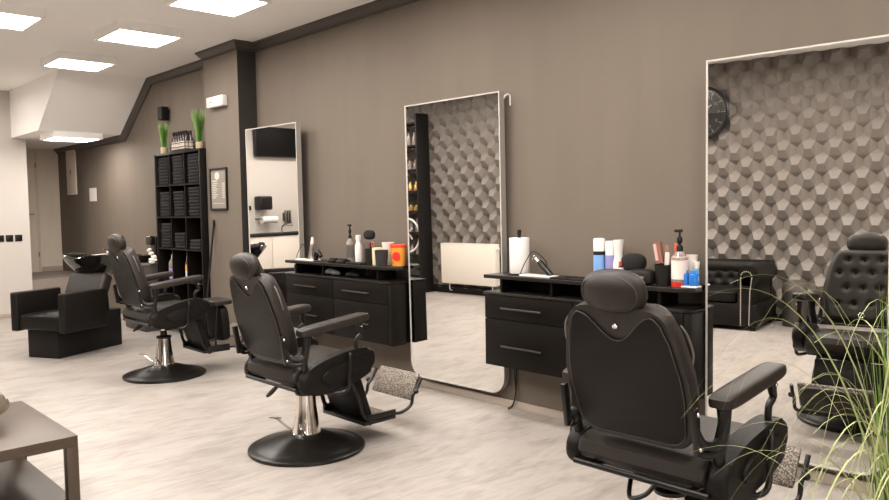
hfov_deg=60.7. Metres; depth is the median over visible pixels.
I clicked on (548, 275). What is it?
tray
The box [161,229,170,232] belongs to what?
folded towel
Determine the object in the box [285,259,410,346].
drawer cabinet
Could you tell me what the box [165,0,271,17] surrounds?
ceiling light
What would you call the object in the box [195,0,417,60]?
trim
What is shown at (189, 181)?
folded towel
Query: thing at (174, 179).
folded towel
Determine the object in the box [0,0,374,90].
ceiling
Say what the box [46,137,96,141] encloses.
diffuser
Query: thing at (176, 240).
folded towel
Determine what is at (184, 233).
folded towel
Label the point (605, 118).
wall
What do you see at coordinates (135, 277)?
tufted cushion
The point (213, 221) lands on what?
broom
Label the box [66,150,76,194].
panel
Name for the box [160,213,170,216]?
folded towel
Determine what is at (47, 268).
baseboard
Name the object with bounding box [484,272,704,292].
countertop
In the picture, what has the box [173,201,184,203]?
folded towel
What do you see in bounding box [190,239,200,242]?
folded towel
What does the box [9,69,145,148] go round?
ceiling
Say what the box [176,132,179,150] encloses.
bottle
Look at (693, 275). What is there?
jar
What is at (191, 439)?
floor
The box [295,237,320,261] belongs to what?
hair clipper
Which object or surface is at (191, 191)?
folded towel
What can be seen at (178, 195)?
folded towel
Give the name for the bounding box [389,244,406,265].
tub
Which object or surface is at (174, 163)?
folded towel
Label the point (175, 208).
folded towel
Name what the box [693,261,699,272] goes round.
bottle
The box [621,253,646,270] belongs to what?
brush
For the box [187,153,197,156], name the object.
folded towel
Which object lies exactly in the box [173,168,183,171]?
folded towel
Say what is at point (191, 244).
folded towel
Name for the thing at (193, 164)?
folded towel
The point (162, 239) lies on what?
folded towel
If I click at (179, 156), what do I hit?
folded towel
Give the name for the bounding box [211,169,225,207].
print
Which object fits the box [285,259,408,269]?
countertop
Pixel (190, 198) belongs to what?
folded towel
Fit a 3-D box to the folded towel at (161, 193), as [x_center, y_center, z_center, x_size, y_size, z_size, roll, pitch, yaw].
[-3.279,-0.676,9.089,0.174,0.036,0.255,-4,4,-43]
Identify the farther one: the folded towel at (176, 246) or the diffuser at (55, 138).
the diffuser at (55, 138)
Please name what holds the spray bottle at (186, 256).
on the cube shelf at (195, 227)
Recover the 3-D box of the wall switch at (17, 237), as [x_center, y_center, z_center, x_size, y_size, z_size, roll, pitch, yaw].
[-6.027,-0.170,10.736,0.092,0.092,0.014,-4,4,-43]
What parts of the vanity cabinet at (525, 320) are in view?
handle, handle, drawer, drawer, drawer, panel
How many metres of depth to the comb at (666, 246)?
4.31 m
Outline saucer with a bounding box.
[681,285,701,287]
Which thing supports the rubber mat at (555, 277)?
on the countertop
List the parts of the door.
frame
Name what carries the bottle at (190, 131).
in the rack
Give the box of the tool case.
[628,269,655,284]
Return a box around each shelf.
[0,458,66,499]
[154,148,211,339]
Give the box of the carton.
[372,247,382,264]
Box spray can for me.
[593,238,604,270]
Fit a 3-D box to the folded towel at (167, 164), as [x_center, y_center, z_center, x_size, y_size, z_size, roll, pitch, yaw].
[-3.284,-1.011,9.072,0.174,0.036,0.255,-4,4,-43]
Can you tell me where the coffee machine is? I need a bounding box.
[145,236,157,262]
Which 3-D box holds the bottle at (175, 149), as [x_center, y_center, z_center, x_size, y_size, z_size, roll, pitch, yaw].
[-3.129,-1.257,8.846,0.053,0.236,0.053,-4,4,-43]
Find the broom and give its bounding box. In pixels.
[205,220,214,326]
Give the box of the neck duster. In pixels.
[363,230,374,248]
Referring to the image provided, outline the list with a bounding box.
[209,167,228,209]
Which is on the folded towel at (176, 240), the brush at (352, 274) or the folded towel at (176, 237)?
the folded towel at (176, 237)
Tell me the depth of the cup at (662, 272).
4.29 m
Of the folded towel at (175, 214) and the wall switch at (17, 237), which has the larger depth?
the wall switch at (17, 237)
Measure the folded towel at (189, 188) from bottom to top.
0.036 m
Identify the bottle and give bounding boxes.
[169,255,172,278]
[171,133,174,150]
[174,132,176,150]
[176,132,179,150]
[179,131,181,149]
[181,131,184,149]
[184,130,188,149]
[185,256,186,276]
[189,130,193,148]
[346,224,354,261]
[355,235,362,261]
[605,241,614,268]
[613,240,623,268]
[617,261,623,269]
[671,229,687,286]
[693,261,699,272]
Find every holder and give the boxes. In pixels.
[364,248,372,264]
[509,230,529,275]
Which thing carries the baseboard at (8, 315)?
attached to the wall at (15, 256)
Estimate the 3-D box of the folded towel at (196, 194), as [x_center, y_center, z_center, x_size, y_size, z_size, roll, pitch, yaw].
[-2.740,-0.616,8.515,0.174,0.036,0.255,-4,4,-43]
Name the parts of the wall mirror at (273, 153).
frame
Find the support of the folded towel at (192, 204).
on the folded towel at (190, 208)
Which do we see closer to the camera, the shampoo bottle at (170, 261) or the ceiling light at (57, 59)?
the ceiling light at (57, 59)
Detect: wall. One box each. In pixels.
[0,91,32,313]
[26,148,62,268]
[58,0,888,482]
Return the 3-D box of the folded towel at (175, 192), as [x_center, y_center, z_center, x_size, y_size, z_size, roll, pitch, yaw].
[-3.015,-0.664,8.805,0.174,0.036,0.255,-4,4,-43]
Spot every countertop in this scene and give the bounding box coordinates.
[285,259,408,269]
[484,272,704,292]
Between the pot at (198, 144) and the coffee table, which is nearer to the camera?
the coffee table
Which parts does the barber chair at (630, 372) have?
armrest, handle, panel, backrest, seat frame, seat, handle, leg panel, armrest, footplate arm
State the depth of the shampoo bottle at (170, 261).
9.03 m
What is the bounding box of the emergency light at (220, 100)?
[206,94,226,108]
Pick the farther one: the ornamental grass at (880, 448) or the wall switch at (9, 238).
the wall switch at (9, 238)
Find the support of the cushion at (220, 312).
on the barber chair at (163, 311)
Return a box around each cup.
[374,250,387,266]
[382,242,394,264]
[654,264,670,285]
[687,254,697,272]
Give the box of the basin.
[61,249,112,274]
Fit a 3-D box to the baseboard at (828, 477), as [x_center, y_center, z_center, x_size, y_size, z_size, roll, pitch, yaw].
[1.417,1.150,4.483,0.015,0.055,9.700,-4,4,-43]
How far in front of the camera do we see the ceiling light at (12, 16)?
6.35 m
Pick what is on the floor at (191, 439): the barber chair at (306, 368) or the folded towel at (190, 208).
the barber chair at (306, 368)
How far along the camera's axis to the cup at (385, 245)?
6.21 m
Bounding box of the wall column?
[203,49,256,347]
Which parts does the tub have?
lid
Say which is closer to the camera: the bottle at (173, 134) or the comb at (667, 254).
the comb at (667, 254)
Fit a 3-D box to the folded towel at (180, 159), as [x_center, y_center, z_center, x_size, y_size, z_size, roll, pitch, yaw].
[-3.019,-1.035,8.780,0.174,0.036,0.255,-4,4,-43]
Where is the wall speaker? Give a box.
[157,106,169,120]
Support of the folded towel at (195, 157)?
on the folded towel at (190, 161)
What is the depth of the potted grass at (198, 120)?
8.45 m
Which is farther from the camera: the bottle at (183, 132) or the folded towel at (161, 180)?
the folded towel at (161, 180)
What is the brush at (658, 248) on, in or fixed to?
in the cup at (662, 272)
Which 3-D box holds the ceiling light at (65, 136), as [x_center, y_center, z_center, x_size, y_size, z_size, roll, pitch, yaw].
[-5.027,-1.524,10.218,0.610,0.080,0.610,-4,4,-43]
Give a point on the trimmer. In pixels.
(317, 253)
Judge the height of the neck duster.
0.275 m
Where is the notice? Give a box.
[89,188,96,200]
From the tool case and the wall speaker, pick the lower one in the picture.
the tool case
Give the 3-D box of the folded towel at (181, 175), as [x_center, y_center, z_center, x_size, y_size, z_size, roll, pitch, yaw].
[-3.012,-0.853,8.789,0.174,0.036,0.255,-4,4,-43]
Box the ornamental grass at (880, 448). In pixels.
[683,274,888,499]
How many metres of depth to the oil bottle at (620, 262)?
4.52 m
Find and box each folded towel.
[158,160,168,163]
[158,166,168,169]
[159,163,168,166]
[159,173,168,176]
[159,179,168,182]
[160,192,169,194]
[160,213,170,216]
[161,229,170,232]
[161,232,170,235]
[161,238,170,241]
[161,241,171,244]
[161,244,171,247]
[172,155,182,158]
[172,158,182,162]
[172,171,183,174]
[173,161,182,165]
[173,165,182,168]
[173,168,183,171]
[173,174,183,177]
[173,177,183,180]
[173,181,183,183]
[173,191,183,194]
[173,197,184,200]
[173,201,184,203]
[174,194,183,197]
[174,204,184,206]
[174,207,184,209]
[174,213,184,216]
[175,210,184,212]
[175,232,185,235]
[175,236,185,238]
[175,239,185,242]
[175,242,185,245]
[175,245,185,248]
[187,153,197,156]
[187,156,198,160]
[187,159,198,163]
[187,163,198,166]
[188,166,198,169]
[188,169,198,173]
[188,173,198,176]
[188,176,198,179]
[188,179,198,182]
[188,187,199,190]
[188,190,199,193]
[188,193,199,196]
[189,197,199,199]
[189,200,199,202]
[189,203,199,206]
[189,207,199,209]
[189,210,199,212]
[189,213,199,215]
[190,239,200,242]
[190,243,201,246]
[190,246,201,249]
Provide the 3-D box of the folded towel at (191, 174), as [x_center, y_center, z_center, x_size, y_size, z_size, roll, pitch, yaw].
[-2.747,-0.842,8.508,0.174,0.036,0.255,-4,4,-43]
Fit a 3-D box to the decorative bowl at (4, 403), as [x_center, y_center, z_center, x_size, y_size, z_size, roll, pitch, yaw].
[-2.277,0.774,3.617,0.485,0.114,0.330,1,4,27]
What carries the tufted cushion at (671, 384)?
on the barber chair at (630, 372)
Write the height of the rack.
0.120 m
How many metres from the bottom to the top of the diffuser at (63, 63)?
0.001 m
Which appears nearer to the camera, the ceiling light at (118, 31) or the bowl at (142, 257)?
the ceiling light at (118, 31)
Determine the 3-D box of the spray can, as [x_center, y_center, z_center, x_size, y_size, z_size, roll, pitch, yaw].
[0.964,0.055,4.719,0.074,0.259,0.074,-4,4,-43]
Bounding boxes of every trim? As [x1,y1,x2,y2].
[54,59,202,153]
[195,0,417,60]
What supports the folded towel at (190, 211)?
on the folded towel at (190, 214)
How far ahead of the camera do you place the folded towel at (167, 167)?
8.99 m
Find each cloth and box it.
[147,248,156,263]
[325,268,340,274]
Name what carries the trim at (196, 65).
attached to the wall at (605, 118)
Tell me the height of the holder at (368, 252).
0.130 m
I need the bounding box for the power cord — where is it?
[508,369,516,409]
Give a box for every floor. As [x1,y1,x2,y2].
[0,314,874,499]
[32,270,72,293]
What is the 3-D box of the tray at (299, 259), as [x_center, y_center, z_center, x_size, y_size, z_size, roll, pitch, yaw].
[-1.249,0.089,6.924,0.100,0.016,0.290,-4,4,-43]
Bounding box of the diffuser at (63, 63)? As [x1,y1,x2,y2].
[46,59,111,70]
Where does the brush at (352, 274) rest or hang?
on the drawer cabinet at (377, 292)
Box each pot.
[160,147,167,153]
[195,142,202,147]
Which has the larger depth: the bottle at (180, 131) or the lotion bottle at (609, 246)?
the bottle at (180, 131)
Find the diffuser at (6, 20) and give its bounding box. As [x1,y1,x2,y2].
[0,13,39,29]
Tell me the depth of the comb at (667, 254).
4.29 m
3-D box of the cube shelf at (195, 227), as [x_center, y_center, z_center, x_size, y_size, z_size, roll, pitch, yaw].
[-2.988,-0.068,8.850,0.235,2.140,1.215,-4,4,-43]
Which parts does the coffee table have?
leg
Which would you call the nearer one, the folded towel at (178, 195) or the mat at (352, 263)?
the mat at (352, 263)
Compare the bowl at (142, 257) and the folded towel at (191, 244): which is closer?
the folded towel at (191, 244)
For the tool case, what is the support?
on the countertop
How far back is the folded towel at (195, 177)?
8.44 m
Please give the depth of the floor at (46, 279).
11.18 m
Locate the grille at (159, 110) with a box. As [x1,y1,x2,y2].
[157,107,161,118]
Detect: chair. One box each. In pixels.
[10,249,121,358]
[107,234,242,383]
[229,253,422,466]
[560,269,810,499]
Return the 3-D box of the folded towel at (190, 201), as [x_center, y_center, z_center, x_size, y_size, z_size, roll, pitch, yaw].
[-2.743,-0.543,8.527,0.174,0.036,0.255,-4,4,-43]
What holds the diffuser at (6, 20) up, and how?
attached to the ceiling light at (12, 16)
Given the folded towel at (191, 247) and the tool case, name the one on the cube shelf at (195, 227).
the folded towel at (191, 247)
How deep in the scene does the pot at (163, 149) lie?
9.13 m
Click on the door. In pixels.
(32, 172)
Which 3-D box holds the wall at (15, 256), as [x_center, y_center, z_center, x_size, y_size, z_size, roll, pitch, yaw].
[-8.055,-0.504,8.899,5.730,3.170,0.120,-4,4,-43]
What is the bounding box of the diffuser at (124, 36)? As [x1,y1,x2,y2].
[99,29,176,46]
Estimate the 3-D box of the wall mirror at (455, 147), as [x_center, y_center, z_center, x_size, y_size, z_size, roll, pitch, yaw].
[0.101,-0.051,5.734,0.101,2.155,1.017,-5,5,-45]
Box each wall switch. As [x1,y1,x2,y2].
[6,235,12,241]
[15,235,21,240]
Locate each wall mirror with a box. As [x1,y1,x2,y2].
[245,122,304,334]
[404,91,510,392]
[705,34,888,474]
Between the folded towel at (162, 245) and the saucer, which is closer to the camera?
the saucer
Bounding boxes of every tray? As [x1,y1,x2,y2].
[295,258,320,261]
[519,273,558,277]
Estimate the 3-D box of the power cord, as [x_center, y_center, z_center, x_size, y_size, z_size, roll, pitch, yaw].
[0.486,0.940,5.411,0.075,0.400,0.039,-1,3,-1]
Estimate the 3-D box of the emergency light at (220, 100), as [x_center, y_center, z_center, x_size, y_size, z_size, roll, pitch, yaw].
[-2.402,-1.562,7.990,0.072,0.110,0.350,-4,4,-43]
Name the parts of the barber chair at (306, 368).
panel, backrest, seat frame, handle, seat, armrest, armrest, leg panel, footplate arm, footplate arm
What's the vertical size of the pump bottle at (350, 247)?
0.331 m
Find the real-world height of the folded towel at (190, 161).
0.036 m
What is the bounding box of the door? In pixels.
[26,151,41,271]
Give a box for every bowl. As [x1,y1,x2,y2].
[0,393,9,414]
[137,254,150,262]
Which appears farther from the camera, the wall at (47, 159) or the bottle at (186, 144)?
the wall at (47, 159)
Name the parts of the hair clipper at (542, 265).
cord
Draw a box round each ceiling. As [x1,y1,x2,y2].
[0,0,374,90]
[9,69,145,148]
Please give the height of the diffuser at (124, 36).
0.001 m
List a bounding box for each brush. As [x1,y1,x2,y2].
[345,271,360,276]
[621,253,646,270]
[653,241,664,264]
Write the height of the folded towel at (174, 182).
0.036 m
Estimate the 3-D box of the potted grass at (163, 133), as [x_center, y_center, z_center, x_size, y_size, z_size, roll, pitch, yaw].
[-3.386,-1.348,9.152,0.132,0.395,0.126,-2,3,-20]
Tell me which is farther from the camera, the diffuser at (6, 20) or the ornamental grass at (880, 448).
the diffuser at (6, 20)
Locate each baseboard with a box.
[0,313,10,317]
[42,266,62,271]
[369,368,887,495]
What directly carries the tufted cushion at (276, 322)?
on the barber chair at (306, 368)
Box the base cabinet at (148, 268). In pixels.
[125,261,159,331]
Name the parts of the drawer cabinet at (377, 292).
handle, drawer, drawer, handle, drawer, drawer, panel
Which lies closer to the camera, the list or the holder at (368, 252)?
the holder at (368, 252)
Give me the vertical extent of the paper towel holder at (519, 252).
0.306 m
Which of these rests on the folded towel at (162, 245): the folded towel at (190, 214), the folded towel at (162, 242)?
the folded towel at (162, 242)
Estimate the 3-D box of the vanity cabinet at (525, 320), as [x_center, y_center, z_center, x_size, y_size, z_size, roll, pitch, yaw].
[0.891,0.497,4.768,0.294,0.627,1.565,-4,4,-43]
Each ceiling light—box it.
[0,2,44,30]
[40,50,116,71]
[40,131,102,142]
[94,19,183,48]
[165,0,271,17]
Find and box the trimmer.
[313,249,322,259]
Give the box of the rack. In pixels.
[170,140,194,151]
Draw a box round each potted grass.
[158,122,168,153]
[191,109,204,147]
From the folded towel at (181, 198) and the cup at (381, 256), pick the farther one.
the folded towel at (181, 198)
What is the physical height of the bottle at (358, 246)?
0.240 m
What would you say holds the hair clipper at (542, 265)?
on the countertop
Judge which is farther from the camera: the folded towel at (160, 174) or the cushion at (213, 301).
the folded towel at (160, 174)
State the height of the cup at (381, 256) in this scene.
0.130 m
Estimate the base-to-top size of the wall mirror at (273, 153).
2.170 m
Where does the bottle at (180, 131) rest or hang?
in the rack
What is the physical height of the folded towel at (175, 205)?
0.036 m
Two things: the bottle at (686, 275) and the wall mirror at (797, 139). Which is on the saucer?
the bottle at (686, 275)
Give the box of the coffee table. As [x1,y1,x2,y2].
[0,401,80,499]
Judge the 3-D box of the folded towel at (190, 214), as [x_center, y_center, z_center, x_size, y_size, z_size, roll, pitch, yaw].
[-2.736,-0.398,8.536,0.174,0.036,0.255,-4,4,-43]
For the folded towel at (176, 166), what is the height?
0.036 m
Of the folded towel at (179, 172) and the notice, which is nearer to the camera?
the folded towel at (179, 172)
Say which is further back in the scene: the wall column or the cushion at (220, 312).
the wall column
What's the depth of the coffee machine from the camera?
9.38 m
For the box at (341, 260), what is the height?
0.042 m
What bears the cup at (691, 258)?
on the countertop
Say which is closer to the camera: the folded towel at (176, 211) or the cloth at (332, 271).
the cloth at (332, 271)
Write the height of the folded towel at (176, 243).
0.036 m
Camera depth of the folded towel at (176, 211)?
8.75 m
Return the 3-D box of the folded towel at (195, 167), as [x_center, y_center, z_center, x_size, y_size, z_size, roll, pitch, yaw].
[-2.748,-0.914,8.507,0.174,0.036,0.255,-4,4,-43]
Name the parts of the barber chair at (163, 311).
panel, backrest, seat frame, seat, armrest, armrest, leg panel, cushion post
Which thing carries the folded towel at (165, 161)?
on the folded towel at (167, 164)
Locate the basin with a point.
(82, 263)
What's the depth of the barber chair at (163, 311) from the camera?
6.58 m
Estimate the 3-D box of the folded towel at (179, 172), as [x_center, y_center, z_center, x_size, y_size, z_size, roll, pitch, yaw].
[-3.020,-0.889,8.792,0.174,0.036,0.255,-4,4,-43]
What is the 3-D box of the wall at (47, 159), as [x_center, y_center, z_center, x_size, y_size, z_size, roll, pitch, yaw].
[-6.826,-0.645,12.381,1.000,2.020,0.100,-4,4,-43]
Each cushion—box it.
[125,247,151,302]
[204,297,231,305]
[206,305,229,340]
[260,273,297,356]
[645,303,699,413]
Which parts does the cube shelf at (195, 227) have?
panel, panel, panel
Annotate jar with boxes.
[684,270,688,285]
[689,270,698,285]
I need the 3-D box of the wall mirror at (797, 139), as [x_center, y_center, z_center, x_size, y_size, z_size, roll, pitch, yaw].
[1.797,0.039,3.913,0.900,2.125,0.055,2,4,42]
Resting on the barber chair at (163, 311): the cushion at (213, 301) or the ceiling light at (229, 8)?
the cushion at (213, 301)
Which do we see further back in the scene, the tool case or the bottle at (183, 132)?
the bottle at (183, 132)
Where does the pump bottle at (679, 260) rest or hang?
on the countertop
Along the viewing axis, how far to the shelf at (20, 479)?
3.63 m
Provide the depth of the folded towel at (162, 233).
9.06 m
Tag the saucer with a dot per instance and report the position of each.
(688, 286)
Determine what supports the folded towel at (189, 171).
on the folded towel at (191, 174)
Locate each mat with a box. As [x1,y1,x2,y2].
[345,262,365,264]
[550,276,576,279]
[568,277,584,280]
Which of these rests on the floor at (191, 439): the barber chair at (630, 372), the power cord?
the barber chair at (630, 372)
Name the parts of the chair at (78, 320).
armrest, seat, armrest, backrest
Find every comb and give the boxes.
[664,252,669,264]
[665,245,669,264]
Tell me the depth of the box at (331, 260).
6.58 m
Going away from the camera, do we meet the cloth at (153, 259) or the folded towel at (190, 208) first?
the folded towel at (190, 208)
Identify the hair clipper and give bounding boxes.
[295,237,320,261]
[519,251,558,277]

